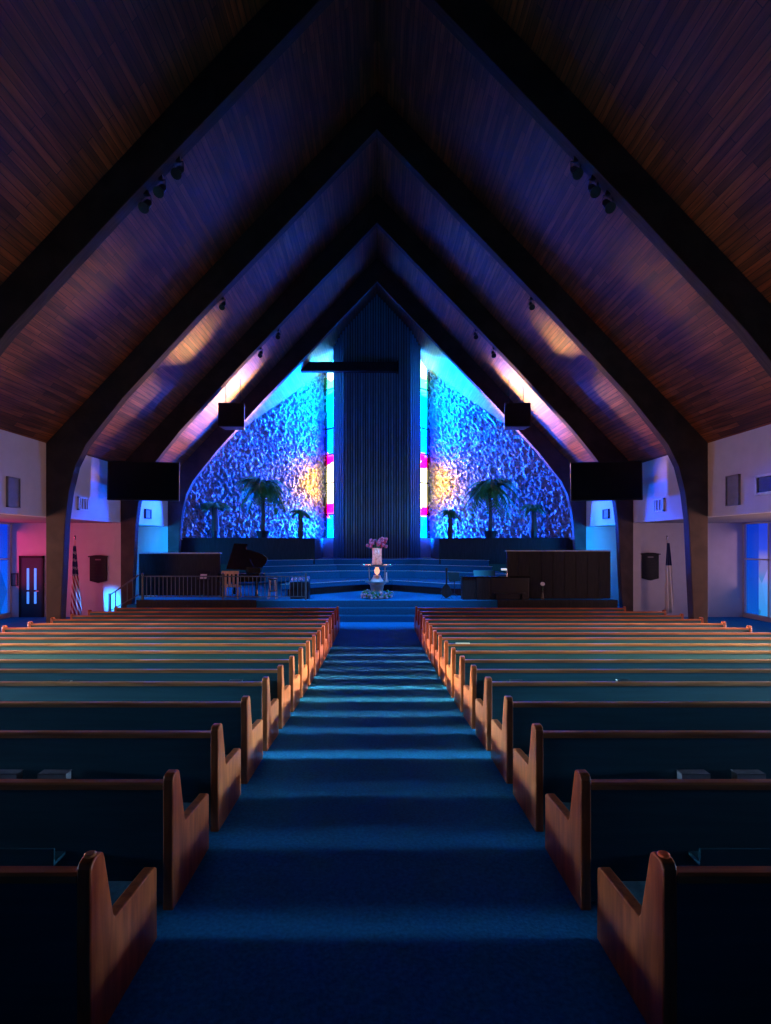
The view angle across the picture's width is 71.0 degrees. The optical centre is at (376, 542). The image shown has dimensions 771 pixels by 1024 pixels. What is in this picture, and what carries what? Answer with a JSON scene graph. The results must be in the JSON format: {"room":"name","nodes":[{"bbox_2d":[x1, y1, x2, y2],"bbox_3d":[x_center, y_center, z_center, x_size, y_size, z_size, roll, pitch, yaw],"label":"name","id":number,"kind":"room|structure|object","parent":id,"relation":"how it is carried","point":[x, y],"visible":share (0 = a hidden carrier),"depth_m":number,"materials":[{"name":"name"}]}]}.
{"room":"church","nodes":[
{"label":"church","id":0,"kind":"room"},
{"bbox_2d":[0,614,10,618],"bbox_3d":[-14.600,1.200,8.700,0.200,4.100,25.400,0,0,0],"label":"wall","id":1,"kind":"structure","parent":0,"point":[7,615],"depth_m":21.07,"materials":[{"name":"paint"}]},
{"bbox_2d":[0,522,10,615],"bbox_3d":[-14.565,1.005,19.300,0.130,3.590,4.160,0,0,0],"label":"window","id":2,"kind":"structure","parent":1,"relation":"in","point":[5,528],"depth_m":21.22,"materials":[{"name":"glass"}]},
{"bbox_2d":[11,523,112,616],"bbox_3d":[-12.360,1.150,21.500,4.480,4.000,0.200,0,0,0],"label":"wall","id":3,"kind":"structure","parent":0,"point":[27,539],"depth_m":21.40,"materials":[{"name":"paint"}]},
{"bbox_2d":[19,556,43,616],"bbox_3d":[-13.668,1.730,21.335,0.968,2.440,0.125,0,0,0],"label":"door","id":4,"kind":"structure","parent":3,"relation":"in","point":[31,568],"depth_m":21.35,"materials":[{"name":"paint"}]},
{"bbox_2d":[88,555,107,582],"bbox_3d":[-11.031,1.032,21.353,0.760,1.100,0.090,0,0,0],"label":"hymn board","id":5,"kind":"object","parent":3,"relation":"attached to","point":[98,563],"visible":1,"depth_m":21.35,"materials":[{"name":"brown wood"}]},
{"bbox_2d":[113,523,120,610],"bbox_3d":[-10.200,1.080,21.324,0.360,3.740,0.148,0,0,0],"label":"trim","id":6,"kind":"structure","parent":3,"relation":"attached to","point":[116,526],"depth_m":21.25,"materials":[{"name":"paint"}]},
{"bbox_2d":[0,514,163,526],"bbox_3d":[-12.410,-0.895,11.150,4.380,0.210,30.300,0,0,0],"label":"ceiling","id":7,"kind":"structure","parent":0,"point":[4,518],"depth_m":18.96,"materials":[{"name":"paint"}]},
{"bbox_2d":[0,429,167,526],"bbox_3d":[-10.110,-1.915,11.150,0.220,2.250,30.300,0,0,0],"label":"wall","id":8,"kind":"structure","parent":0,"point":[22,457],"depth_m":16.14,"materials":[{"name":"paint"}]},
{"bbox_2d":[6,476,20,507],"bbox_3d":[-9.965,-1.385,14.800,0.070,0.830,0.500,0,0,0],"label":"air vent","id":9,"kind":"object","parent":8,"relation":"in","point":[13,484],"visible":1,"depth_m":14.80,"materials":[{"name":"white metal"}]},
{"bbox_2d":[135,527,167,603],"bbox_3d":[-11.300,0.050,26.200,2.800,6.200,0.200,0,0,0],"label":"wall","id":10,"kind":"structure","parent":0,"point":[150,539],"depth_m":26.10,"materials":[{"name":"paint"}]},
{"bbox_2d":[0,0,376,465],"bbox_3d":[-5.125,-8.352,15.750,10.250,11.196,39.500,0,0,0],"label":"ceiling","id":11,"kind":"structure","parent":0,"point":[82,81],"depth_m":13.60,"materials":[{"name":"brown wood"}]},
{"bbox_2d":[218,403,244,429],"bbox_3d":[-6.134,-5.938,23.015,1.090,2.100,0.770,0,0,-3],"label":"loudspeaker","id":12,"kind":"object","parent":11,"relation":"hanging from","point":[231,416],"visible":0.96,"depth_m":22.64,"materials":[{"name":"black plastic"}]},
{"bbox_2d":[219,404,242,424],"bbox_3d":[-6.115,-5.388,22.639,1.000,0.900,0.018,0,0,-3],"label":"grille","id":13,"kind":"object","parent":12,"relation":"attached to","point":[229,414],"depth_m":22.63,"materials":[{"name":"black fabric"}]},
{"bbox_2d":[182,374,325,539],"bbox_3d":[-6.489,-5.057,29.469,9.517,11.014,0.624,0,0,-45],"label":"wall","id":14,"kind":"structure","parent":0,"point":[285,444],"depth_m":30.07,"materials":[{"name":"paint"}]},
{"bbox_2d":[324,361,332,537],"bbox_3d":[-2.403,-6.073,31.867,0.110,11.646,2.079,0,0,-45],"label":"window","id":15,"kind":"structure","parent":14,"relation":"in","point":[328,381],"depth_m":32.41,"materials":[{"name":"multicoloured"}]},
{"bbox_2d":[181,538,332,563],"bbox_3d":[-5.300,0.740,29.825,8.600,2.020,6.950,0,0,0],"label":"wall","id":16,"kind":"structure","parent":0,"point":[272,548],"depth_m":26.72,"materials":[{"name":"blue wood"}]},
{"bbox_2d":[200,502,229,537],"bbox_3d":[-8.048,-1.152,26.857,1.516,1.804,1.326,0,0,0],"label":"potted palm","id":17,"kind":"object","parent":16,"relation":"on","point":[215,506],"visible":1,"depth_m":26.69,"materials":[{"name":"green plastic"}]},
{"bbox_2d":[233,476,290,537],"bbox_3d":[-5.680,-1.811,26.858,2.905,3.122,2.411,0,0,0],"label":"potted palm","id":18,"kind":"object","parent":16,"relation":"on","point":[259,488],"visible":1,"depth_m":26.43,"materials":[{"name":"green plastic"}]},
{"bbox_2d":[289,509,310,537],"bbox_3d":[-3.885,-0.978,27.391,1.147,1.456,1.027,0,0,0],"label":"potted palm","id":19,"kind":"object","parent":16,"relation":"on","point":[299,512],"visible":0.99,"depth_m":27.29,"materials":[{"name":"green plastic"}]},
{"bbox_2d":[282,578,460,588],"bbox_3d":[0.000,1.790,26.456,7.800,0.200,9.088,0,0,0],"label":"floor","id":20,"kind":"structure","parent":0,"point":[332,582],"depth_m":23.75,"materials":[{"name":"carpet"}]},
{"bbox_2d":[241,570,505,583],"bbox_3d":[0.000,1.550,27.006,11.600,0.400,7.989,0,0,0],"label":"floor","id":21,"kind":"structure","parent":0,"point":[326,574],"depth_m":25.74,"materials":[{"name":"carpet"}]},
{"bbox_2d":[333,294,420,557],"bbox_3d":[0.000,-5.935,30.180,4.895,15.370,1.440,0,0,0],"label":"slatted panel","id":22,"kind":"object","parent":21,"relation":"on","point":[377,416],"visible":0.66,"depth_m":29.60,"materials":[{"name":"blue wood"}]},
{"bbox_2d":[301,361,397,373],"bbox_3d":[-1.592,-9.517,29.250,5.460,0.600,0.400,0,0,0],"label":"cross beam","id":23,"kind":"structure","parent":22,"relation":"attached to","point":[310,367],"depth_m":29.07,"materials":[{"name":"brown wood"}]},
{"bbox_2d":[288,585,460,595],"bbox_3d":[0.000,2.070,26.656,7.400,0.360,8.688,0,0,0],"label":"floor","id":24,"kind":"structure","parent":0,"point":[323,590],"depth_m":23.83,"materials":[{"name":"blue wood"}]},
{"bbox_2d":[140,581,613,607],"bbox_3d":[0.000,2.620,26.350,18.400,0.860,11.300,0,0,0],"label":"floor","id":25,"kind":"structure","parent":0,"point":[263,588],"depth_m":21.70,"materials":[{"name":"carpet"}]},
{"bbox_2d":[139,553,221,595],"bbox_3d":[-8.214,1.295,22.580,3.405,1.790,0.240,0,0,0],"label":"wall","id":26,"kind":"structure","parent":25,"relation":"on","point":[150,564],"depth_m":22.50,"materials":[{"name":"brown wood"}]},
{"bbox_2d":[136,600,255,607],"bbox_3d":[-6.910,2.590,20.669,4.580,0.820,0.058,0,0,0],"label":"trim","id":27,"kind":"structure","parent":25,"relation":"attached to","point":[139,603],"depth_m":20.64,"materials":[{"name":"brown wood"}]},
{"bbox_2d":[141,573,306,599],"bbox_3d":[-5.900,1.667,20.850,6.386,1.045,0.090,0,0,0],"label":"railing","id":28,"kind":"object","parent":25,"relation":"on","point":[142,574],"visible":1,"depth_m":20.84,"materials":[{"name":"wood"}]},
{"bbox_2d":[222,571,241,598],"bbox_3d":[-5.786,1.645,21.523,0.680,1.090,0.515,0,0,0],"label":"wooden chair","id":29,"kind":"object","parent":25,"relation":"on","point":[233,573],"visible":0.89,"depth_m":21.29,"materials":[{"name":"brown wood"}]},
{"bbox_2d":[217,543,267,595],"bbox_3d":[-5.516,1.104,22.550,1.868,2.171,1.500,0,0,0],"label":"grand piano","id":30,"kind":"object","parent":25,"relation":"on","point":[241,558],"visible":0.77,"depth_m":22.43,"materials":[{"name":"black paint"}]},
{"bbox_2d":[290,576,309,598],"bbox_3d":[-3.033,1.760,21.350,0.720,0.860,0.500,0,0,0],"label":"base cabinet","id":31,"kind":"object","parent":25,"relation":"on","point":[308,577],"visible":0.83,"depth_m":21.10,"materials":[{"name":"wood"}]},
{"bbox_2d":[360,563,393,598],"bbox_3d":[0.000,1.505,21.300,1.340,1.370,1.340,0,0,0],"label":"stand","id":32,"kind":"object","parent":25,"relation":"on","point":[377,587],"visible":0.88,"depth_m":21.02,"materials":[{"name":"blue stone"}]},
{"bbox_2d":[366,537,387,563],"bbox_3d":[-0.004,0.281,21.303,0.882,1.078,0.568,0,0,0],"label":"flower vase","id":33,"kind":"object","parent":32,"relation":"on","point":[376,552],"visible":1,"depth_m":21.16,"materials":[{"name":"pink ceramic"}]},
{"bbox_2d":[257,601,496,606],"bbox_3d":[0.000,2.330,20.680,9.200,0.240,0.039,0,0,0],"label":"trim","id":34,"kind":"structure","parent":25,"relation":"attached to","point":[259,603],"depth_m":20.66,"materials":[{"name":"carpet"}]},
{"bbox_2d":[460,568,529,599],"bbox_3d":[4.582,1.590,21.020,2.630,1.200,0.460,0,0,0],"label":"organ console","id":35,"kind":"object","parent":25,"relation":"on","point":[483,585],"visible":1,"depth_m":20.85,"materials":[{"name":"brown wood"}]},
{"bbox_2d":[505,550,610,598],"bbox_3d":[7.159,1.240,21.380,4.102,1.900,0.240,0,0,0],"label":"wall","id":36,"kind":"structure","parent":25,"relation":"on","point":[566,574],"depth_m":21.30,"materials":[{"name":"brown wood"}]},
{"bbox_2d":[498,600,617,607],"bbox_3d":[6.910,2.590,20.669,4.580,0.820,0.058,0,0,0],"label":"trim","id":37,"kind":"structure","parent":25,"relation":"attached to","point":[501,603],"depth_m":20.64,"materials":[{"name":"brown wood"}]},
{"bbox_2d":[265,557,488,565],"bbox_3d":[0.000,0.990,28.306,10.600,0.320,5.388,0,0,0],"label":"floor","id":38,"kind":"structure","parent":0,"point":[326,560],"depth_m":27.19,"materials":[{"name":"carpet"}]},
{"bbox_2d":[262,564,491,571],"bbox_3d":[0.000,1.270,27.956,10.600,0.360,6.088,0,0,0],"label":"floor","id":39,"kind":"structure","parent":0,"point":[288,568],"depth_m":26.32,"materials":[{"name":"carpet"}]},
{"bbox_2d":[339,615,414,621],"bbox_3d":[0.000,2.875,20.450,9.200,0.350,0.900,0,0,0],"label":"floor","id":40,"kind":"structure","parent":0,"point":[343,618],"depth_m":20.00,"materials":[{"name":"carpet"}]},
{"bbox_2d":[257,607,496,614],"bbox_3d":[0.000,2.750,20.625,9.200,0.600,0.550,0,0,0],"label":"floor","id":41,"kind":"structure","parent":0,"point":[342,610],"depth_m":20.35,"materials":[{"name":"carpet"}]},
{"bbox_2d":[0,604,770,1023],"bbox_3d":[0.000,2.646,13.500,29.200,1.191,35.000,0,0,0],"label":"floor","id":42,"kind":"structure","parent":0,"point":[377,864],"depth_m":3.49,"materials":[{"name":"carpet"}]},
{"bbox_2d":[70,536,81,614],"bbox_3d":[-11.443,1.320,20.481,0.397,3.260,0.339,0,0,41],"label":"flag","id":43,"kind":"object","parent":42,"relation":"on","point":[76,608],"visible":0.93,"depth_m":20.44,"materials":[{"name":"multicoloured fabric"}]},
{"bbox_2d":[0,850,156,1023],"bbox_3d":[-5.075,1.818,2.662,7.650,0.861,0.825,0,0,0],"label":"pew","id":44,"kind":"object","parent":42,"relation":"on","point":[73,939],"visible":1,"depth_m":2.37,"materials":[{"name":"brown wood"}]},
{"bbox_2d":[0,769,208,909],"bbox_3d":[-5.075,1.850,3.612,7.650,0.849,0.825,0,0,0],"label":"pew","id":45,"kind":"object","parent":42,"relation":"on","point":[136,824],"visible":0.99,"depth_m":3.32,"materials":[{"name":"brown wood"}]},
{"bbox_2d":[0,723,240,831],"bbox_3d":[-5.075,1.883,4.562,7.650,0.864,0.825,0,0,0],"label":"pew","id":46,"kind":"object","parent":42,"relation":"on","point":[202,763],"visible":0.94,"depth_m":4.27,"materials":[{"name":"brown wood"}]},
{"bbox_2d":[0,769,23,778],"bbox_3d":[-2.896,1.852,4.215,0.220,0.135,0.085,0,0,0],"label":"book","id":47,"kind":"object","parent":46,"relation":"in","point":[4,773],"visible":0.44,"depth_m":4.20,"materials":[{"name":"grey paper"}]},
{"bbox_2d":[37,769,71,778],"bbox_3d":[-2.513,1.852,4.215,0.220,0.135,0.085,0,0,0],"label":"book","id":48,"kind":"object","parent":46,"relation":"in","point":[46,773],"visible":0.45,"depth_m":4.18,"materials":[{"name":"grey paper"}]},
{"bbox_2d":[108,575,138,610],"bbox_3d":[-9.681,2.078,20.660,1.157,1.745,0.080,0,0,0],"label":"stair rail","id":49,"kind":"object","parent":42,"relation":"on","point":[132,579],"visible":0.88,"depth_m":20.64,"materials":[{"name":"metal"}]},
{"bbox_2d":[0,696,262,783],"bbox_3d":[-5.075,1.929,5.512,7.650,0.865,0.825,0,0,0],"label":"pew","id":50,"kind":"object","parent":42,"relation":"on","point":[239,731],"visible":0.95,"depth_m":5.22,"materials":[{"name":"brown wood"}]},
{"bbox_2d":[0,676,278,750],"bbox_3d":[-5.075,1.988,6.463,7.650,0.888,0.825,0,0,0],"label":"pew","id":51,"kind":"object","parent":42,"relation":"on","point":[262,707],"visible":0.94,"depth_m":6.17,"materials":[{"name":"brown wood"}]},
{"bbox_2d":[0,665,290,728],"bbox_3d":[-5.075,2.066,7.412,7.650,0.888,0.825,0,0,0],"label":"pew","id":52,"kind":"object","parent":42,"relation":"on","point":[276,676],"visible":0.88,"depth_m":7.12,"materials":[{"name":"brown wood"}]},
{"bbox_2d":[0,656,299,711],"bbox_3d":[-5.075,2.136,8.363,7.650,0.873,0.825,0,0,0],"label":"pew","id":53,"kind":"object","parent":42,"relation":"on","point":[290,678],"visible":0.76,"depth_m":8.07,"materials":[{"name":"brown wood"}]},
{"bbox_2d":[0,647,307,697],"bbox_3d":[-5.075,2.194,9.312,7.650,0.873,0.825,0,0,0],"label":"pew","id":54,"kind":"object","parent":42,"relation":"on","point":[300,668],"visible":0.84,"depth_m":9.02,"materials":[{"name":"brown wood"}]},
{"bbox_2d":[0,641,313,685],"bbox_3d":[-5.075,2.251,10.262,7.650,0.871,0.825,0,0,0],"label":"pew","id":55,"kind":"object","parent":42,"relation":"on","point":[309,661],"visible":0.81,"depth_m":9.97,"materials":[{"name":"brown wood"}]},
{"bbox_2d":[0,635,318,676],"bbox_3d":[-5.075,2.306,11.213,7.650,0.871,0.825,0,0,0],"label":"pew","id":56,"kind":"object","parent":42,"relation":"on","point":[314,653],"visible":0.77,"depth_m":10.92,"materials":[{"name":"brown wood"}]},
{"bbox_2d":[0,630,322,667],"bbox_3d":[-5.075,2.355,12.162,7.650,0.859,0.825,0,0,0],"label":"pew","id":57,"kind":"object","parent":42,"relation":"on","point":[319,646],"visible":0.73,"depth_m":11.87,"materials":[{"name":"brown wood"}]},
{"bbox_2d":[2,625,326,660],"bbox_3d":[-5.075,2.394,13.112,7.650,0.859,0.825,0,0,0],"label":"pew","id":58,"kind":"object","parent":42,"relation":"on","point":[5,628],"visible":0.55,"depth_m":12.82,"materials":[{"name":"brown wood"}]},
{"bbox_2d":[28,621,329,653],"bbox_3d":[-5.075,2.428,14.062,7.650,0.849,0.825,0,0,0],"label":"pew","id":59,"kind":"object","parent":42,"relation":"on","point":[30,623],"visible":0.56,"depth_m":13.77,"materials":[{"name":"brown wood"}]},
{"bbox_2d":[50,617,332,647],"bbox_3d":[-5.075,2.453,15.012,7.650,0.849,0.825,0,0,0],"label":"pew","id":60,"kind":"object","parent":42,"relation":"on","point":[52,619],"visible":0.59,"depth_m":14.71,"materials":[{"name":"brown wood"}]},
{"bbox_2d":[70,613,335,641],"bbox_3d":[-5.075,2.471,15.962,7.650,0.835,0.825,0,0,0],"label":"pew","id":61,"kind":"object","parent":42,"relation":"on","point":[72,616],"visible":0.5,"depth_m":15.67,"materials":[{"name":"brown wood"}]},
{"bbox_2d":[88,610,337,635],"bbox_3d":[-5.075,2.477,16.912,7.650,0.834,0.825,0,0,0],"label":"pew","id":62,"kind":"object","parent":42,"relation":"on","point":[90,612],"visible":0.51,"depth_m":16.62,"materials":[{"name":"brown wood"}]},
{"bbox_2d":[114,606,339,631],"bbox_3d":[-4.900,2.483,17.862,7.300,0.834,0.825,0,0,0],"label":"pew","id":63,"kind":"object","parent":42,"relation":"on","point":[116,608],"visible":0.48,"depth_m":17.57,"materials":[{"name":"brown wood"}]},
{"bbox_2d":[46,92,707,622],"bbox_3d":[0.000,-5.362,16.460,20.000,16.562,0.300,0,0,0],"label":"arch","id":64,"kind":"object","parent":42,"relation":"on","point":[67,449],"visible":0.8,"depth_m":16.31,"materials":[{"name":"brown wood"}]},
{"bbox_2d":[121,194,632,610],"bbox_3d":[0.000,-5.341,21.210,20.000,16.605,0.300,0,0,0],"label":"arch","id":65,"kind":"object","parent":42,"relation":"on","point":[376,213],"visible":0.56,"depth_m":21.06,"materials":[{"name":"brown wood"}]},
{"bbox_2d":[107,460,179,500],"bbox_3d":[-8.499,-2.248,20.233,2.493,1.424,1.934,0,0,0],"label":"screen","id":66,"kind":"object","parent":65,"relation":"attached to","point":[126,480],"visible":1,"depth_m":19.56,"materials":[{"name":"black plastic"}]},
{"bbox_2d":[570,460,642,500],"bbox_3d":[8.354,-2.248,20.233,2.493,1.424,1.934,0,0,0],"label":"screen","id":67,"kind":"object","parent":65,"relation":"attached to","point":[609,480],"visible":1,"depth_m":19.56,"materials":[{"name":"black plastic"}]},
{"bbox_2d":[168,258,585,552],"bbox_3d":[0.000,-5.339,25.950,20.000,16.610,0.300,0,0,0],"label":"arch","id":68,"kind":"object","parent":42,"relation":"on","point":[376,273],"visible":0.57,"depth_m":25.80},
{"bbox_2d":[0,0,770,377],"bbox_3d":[0.000,-5.448,11.350,20.000,16.391,0.300,0,0,0],"label":"ceiling beam","id":69,"kind":"structure","parent":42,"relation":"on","point":[278,24],"depth_m":11.20,"materials":[{"name":"brown wood"}]},
{"bbox_2d":[138,190,151,213],"bbox_3d":[-4.880,-7.194,11.395,0.228,0.524,0.376,0,0,0],"label":"spotlight","id":70,"kind":"object","parent":69,"relation":"attached to","point":[144,206],"visible":1,"depth_m":11.34,"materials":[{"name":"black plastic"}]},
{"bbox_2d":[414,606,625,631],"bbox_3d":[4.675,2.483,17.862,6.850,0.834,0.825,0,0,0],"label":"pew","id":71,"kind":"object","parent":42,"relation":"on","point":[623,608],"visible":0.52,"depth_m":17.57,"materials":[{"name":"brown wood"}]},
{"bbox_2d":[416,610,665,635],"bbox_3d":[5.075,2.477,16.912,7.650,0.834,0.825,0,0,0],"label":"pew","id":72,"kind":"object","parent":42,"relation":"on","point":[663,612],"visible":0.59,"depth_m":16.62,"materials":[{"name":"brown wood"}]},
{"bbox_2d":[418,613,683,641],"bbox_3d":[5.075,2.471,15.962,7.650,0.835,0.825,0,0,0],"label":"pew","id":73,"kind":"object","parent":42,"relation":"on","point":[680,616],"visible":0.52,"depth_m":15.67,"materials":[{"name":"brown wood"}]},
{"bbox_2d":[421,617,703,647],"bbox_3d":[5.075,2.453,15.012,7.650,0.849,0.825,0,0,0],"label":"pew","id":74,"kind":"object","parent":42,"relation":"on","point":[701,619],"visible":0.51,"depth_m":14.71,"materials":[{"name":"brown wood"}]},
{"bbox_2d":[424,621,725,653],"bbox_3d":[5.075,2.428,14.062,7.650,0.849,0.825,0,0,0],"label":"pew","id":75,"kind":"object","parent":42,"relation":"on","point":[723,623],"visible":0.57,"depth_m":13.77,"materials":[{"name":"brown wood"}]},
{"bbox_2d":[427,625,751,660],"bbox_3d":[5.075,2.394,13.112,7.650,0.859,0.825,0,0,0],"label":"pew","id":76,"kind":"object","parent":42,"relation":"on","point":[748,628],"visible":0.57,"depth_m":12.82,"materials":[{"name":"brown wood"}]},
{"bbox_2d":[431,630,770,667],"bbox_3d":[5.075,2.355,12.162,7.650,0.859,0.825,0,0,0],"label":"pew","id":77,"kind":"object","parent":42,"relation":"on","point":[434,646],"visible":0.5,"depth_m":11.87,"materials":[{"name":"brown wood"}]},
{"bbox_2d":[435,635,770,676],"bbox_3d":[5.075,2.306,11.213,7.650,0.871,0.825,0,0,0],"label":"pew","id":78,"kind":"object","parent":42,"relation":"on","point":[439,653],"visible":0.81,"depth_m":10.92,"materials":[{"name":"brown wood"}]},
{"bbox_2d":[440,641,770,685],"bbox_3d":[5.075,2.251,10.262,7.650,0.871,0.825,0,0,0],"label":"pew","id":79,"kind":"object","parent":42,"relation":"on","point":[444,661],"visible":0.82,"depth_m":9.97,"materials":[{"name":"brown wood"}]},
{"bbox_2d":[446,647,770,697],"bbox_3d":[5.075,2.194,9.312,7.650,0.873,0.825,0,0,0],"label":"pew","id":80,"kind":"object","parent":42,"relation":"on","point":[453,668],"visible":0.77,"depth_m":9.02,"materials":[{"name":"brown wood"}]},
{"bbox_2d":[454,656,770,711],"bbox_3d":[5.075,2.136,8.363,7.650,0.873,0.825,0,0,0],"label":"pew","id":81,"kind":"object","parent":42,"relation":"on","point":[463,678],"visible":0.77,"depth_m":8.07,"materials":[{"name":"brown wood"}]},
{"bbox_2d":[463,665,770,728],"bbox_3d":[5.075,2.066,7.412,7.650,0.888,0.825,0,0,0],"label":"pew","id":82,"kind":"object","parent":42,"relation":"on","point":[477,676],"visible":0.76,"depth_m":7.12,"materials":[{"name":"brown wood"}]},
{"bbox_2d":[475,676,770,750],"bbox_3d":[5.075,1.988,6.463,7.650,0.888,0.825,0,0,0],"label":"pew","id":83,"kind":"object","parent":42,"relation":"on","point":[491,707],"visible":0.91,"depth_m":6.17,"materials":[{"name":"brown wood"}]},
{"bbox_2d":[491,696,770,783],"bbox_3d":[5.075,1.929,5.512,7.650,0.865,0.825,0,0,0],"label":"pew","id":84,"kind":"object","parent":42,"relation":"on","point":[514,731],"visible":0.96,"depth_m":5.22,"materials":[{"name":"brown wood"}]},
{"bbox_2d":[513,723,770,831],"bbox_3d":[5.075,1.883,4.562,7.650,0.864,0.825,0,0,0],"label":"pew","id":85,"kind":"object","parent":42,"relation":"on","point":[551,763],"visible":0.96,"depth_m":4.27,"materials":[{"name":"brown wood"}]},
{"bbox_2d":[676,769,709,778],"bbox_3d":[2.467,1.852,4.215,0.220,0.135,0.085,0,0,0],"label":"book","id":86,"kind":"object","parent":85,"relation":"in","point":[681,773],"visible":0.45,"depth_m":4.18,"materials":[{"name":"grey paper"}]},
{"bbox_2d":[730,769,765,778],"bbox_3d":[2.896,1.852,4.215,0.220,0.135,0.085,0,0,0],"label":"book","id":87,"kind":"object","parent":85,"relation":"in","point":[735,773],"visible":0.45,"depth_m":4.18,"materials":[{"name":"grey paper"}]},
{"bbox_2d":[545,769,770,909],"bbox_3d":[5.075,1.850,3.612,7.650,0.849,0.825,0,0,0],"label":"pew","id":88,"kind":"object","parent":42,"relation":"on","point":[616,824],"visible":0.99,"depth_m":3.32,"materials":[{"name":"brown wood"}]},
{"bbox_2d":[664,536,673,614],"bbox_3d":[11.020,1.320,20.490,0.338,3.260,0.365,0,0,-44],"label":"flag","id":89,"kind":"object","parent":42,"relation":"on","point":[668,585],"visible":0.95,"depth_m":20.45,"materials":[{"name":"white fabric"}]},
{"bbox_2d":[597,850,770,1023],"bbox_3d":[5.075,1.818,2.662,7.650,0.861,0.825,0,0,0],"label":"pew","id":90,"kind":"object","parent":42,"relation":"on","point":[688,944],"visible":1,"depth_m":2.37,"materials":[{"name":"brown wood"}]},
{"bbox_2d":[421,538,572,563],"bbox_3d":[5.300,0.740,29.825,8.600,2.020,6.950,0,0,0],"label":"wall","id":91,"kind":"structure","parent":0,"point":[491,549],"depth_m":26.71,"materials":[{"name":"brown wood"}]},
{"bbox_2d":[439,509,460,537],"bbox_3d":[3.691,-0.974,27.408,1.144,1.447,0.947,0,0,0],"label":"potted palm","id":92,"kind":"object","parent":91,"relation":"on","point":[451,513],"visible":1,"depth_m":27.29,"materials":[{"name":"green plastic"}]},
{"bbox_2d":[460,478,520,537],"bbox_3d":[5.624,-1.758,26.867,3.042,3.016,2.450,0,0,0],"label":"potted palm","id":93,"kind":"object","parent":91,"relation":"on","point":[489,489],"visible":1,"depth_m":26.60,"materials":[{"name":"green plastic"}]},
{"bbox_2d":[519,504,545,537],"bbox_3d":[7.741,-1.089,26.895,1.394,1.679,1.041,0,0,0],"label":"potted palm","id":94,"kind":"object","parent":91,"relation":"on","point":[532,509],"visible":1,"depth_m":26.71,"materials":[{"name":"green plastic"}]},
{"bbox_2d":[428,373,571,539],"bbox_3d":[6.489,-5.057,29.469,9.517,11.014,0.625,0,0,45],"label":"wall","id":95,"kind":"structure","parent":0,"point":[468,446],"depth_m":30.05,"materials":[{"name":"paint"}]},
{"bbox_2d":[421,361,429,537],"bbox_3d":[2.403,-6.073,31.867,0.110,11.646,2.079,0,0,45],"label":"window","id":96,"kind":"structure","parent":95,"relation":"in","point":[425,375],"depth_m":32.41,"materials":[{"name":"multicoloured"}]},
{"bbox_2d":[377,0,770,462],"bbox_3d":[5.125,-8.352,15.750,10.250,11.196,39.500,0,0,0],"label":"ceiling","id":97,"kind":"structure","parent":0,"point":[683,86],"depth_m":13.49,"materials":[{"name":"brown wood"}]},
{"bbox_2d":[504,403,530,429],"bbox_3d":[5.921,-5.938,23.015,1.090,2.100,0.770,0,0,3],"label":"loudspeaker","id":98,"kind":"object","parent":97,"relation":"hanging from","point":[517,416],"visible":1,"depth_m":22.64,"materials":[{"name":"black plastic"}]},
{"bbox_2d":[506,404,529,424],"bbox_3d":[5.902,-5.388,22.639,1.000,0.900,0.018,0,0,3],"label":"grille","id":99,"kind":"object","parent":98,"relation":"attached to","point":[516,414],"depth_m":22.63,"materials":[{"name":"black fabric"}]},
{"bbox_2d":[586,527,618,603],"bbox_3d":[11.300,0.050,26.200,2.800,6.200,0.200,0,0,0],"label":"wall","id":100,"kind":"structure","parent":0,"point":[597,538],"depth_m":26.10,"materials":[{"name":"paint"}]},
{"bbox_2d":[586,424,770,526],"bbox_3d":[10.110,-1.915,11.150,0.220,2.250,30.300,0,0,0],"label":"wall","id":101,"kind":"structure","parent":0,"point":[747,454],"depth_m":15.81,"materials":[{"name":"paint"}]},
{"bbox_2d":[725,474,740,505],"bbox_3d":[9.965,-1.475,15.125,0.070,0.850,0.550,0,0,0],"label":"air vent","id":102,"kind":"object","parent":101,"relation":"in","point":[732,482],"visible":1,"depth_m":15.09,"materials":[{"name":"white metal"}]},
{"bbox_2d":[755,473,770,494],"bbox_3d":[9.965,-1.510,13.550,0.070,0.520,1.300,0,0,0],"label":"window","id":103,"kind":"structure","parent":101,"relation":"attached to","point":[763,481],"depth_m":13.92,"materials":[{"name":"white paint"}]},
{"bbox_2d":[590,513,770,526],"bbox_3d":[12.410,-0.895,11.150,4.380,0.210,30.300,0,0,0],"label":"ceiling","id":104,"kind":"structure","parent":0,"point":[761,517],"depth_m":18.15,"materials":[{"name":"paint"}]},
{"bbox_2d":[641,523,742,616],"bbox_3d":[12.360,1.150,21.500,4.480,4.000,0.200,0,0,0],"label":"wall","id":105,"kind":"structure","parent":0,"point":[725,540],"depth_m":21.40,"materials":[{"name":"paint"}]},
{"bbox_2d":[633,523,640,610],"bbox_3d":[10.200,1.080,21.324,0.360,3.740,0.148,0,0,0],"label":"trim","id":106,"kind":"structure","parent":105,"relation":"attached to","point":[636,526],"depth_m":21.25,"materials":[{"name":"paint"}]},
{"bbox_2d":[641,553,660,580],"bbox_3d":[10.813,0.933,21.353,0.760,1.100,0.090,0,0,0],"label":"hymn board","id":107,"kind":"object","parent":105,"relation":"attached to","point":[650,561],"visible":1,"depth_m":21.35,"materials":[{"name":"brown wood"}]},
{"bbox_2d":[743,614,770,622],"bbox_3d":[14.600,1.200,8.700,0.200,4.100,25.400,0,0,0],"label":"wall","id":108,"kind":"structure","parent":0,"point":[744,615],"depth_m":20.58,"materials":[{"name":"paint"}]},
{"bbox_2d":[743,522,770,618],"bbox_3d":[14.565,1.005,19.300,0.130,3.590,4.160,0,0,0],"label":"window","id":109,"kind":"structure","parent":108,"relation":"in","point":[756,535],"depth_m":20.72,"materials":[{"name":"glass"}]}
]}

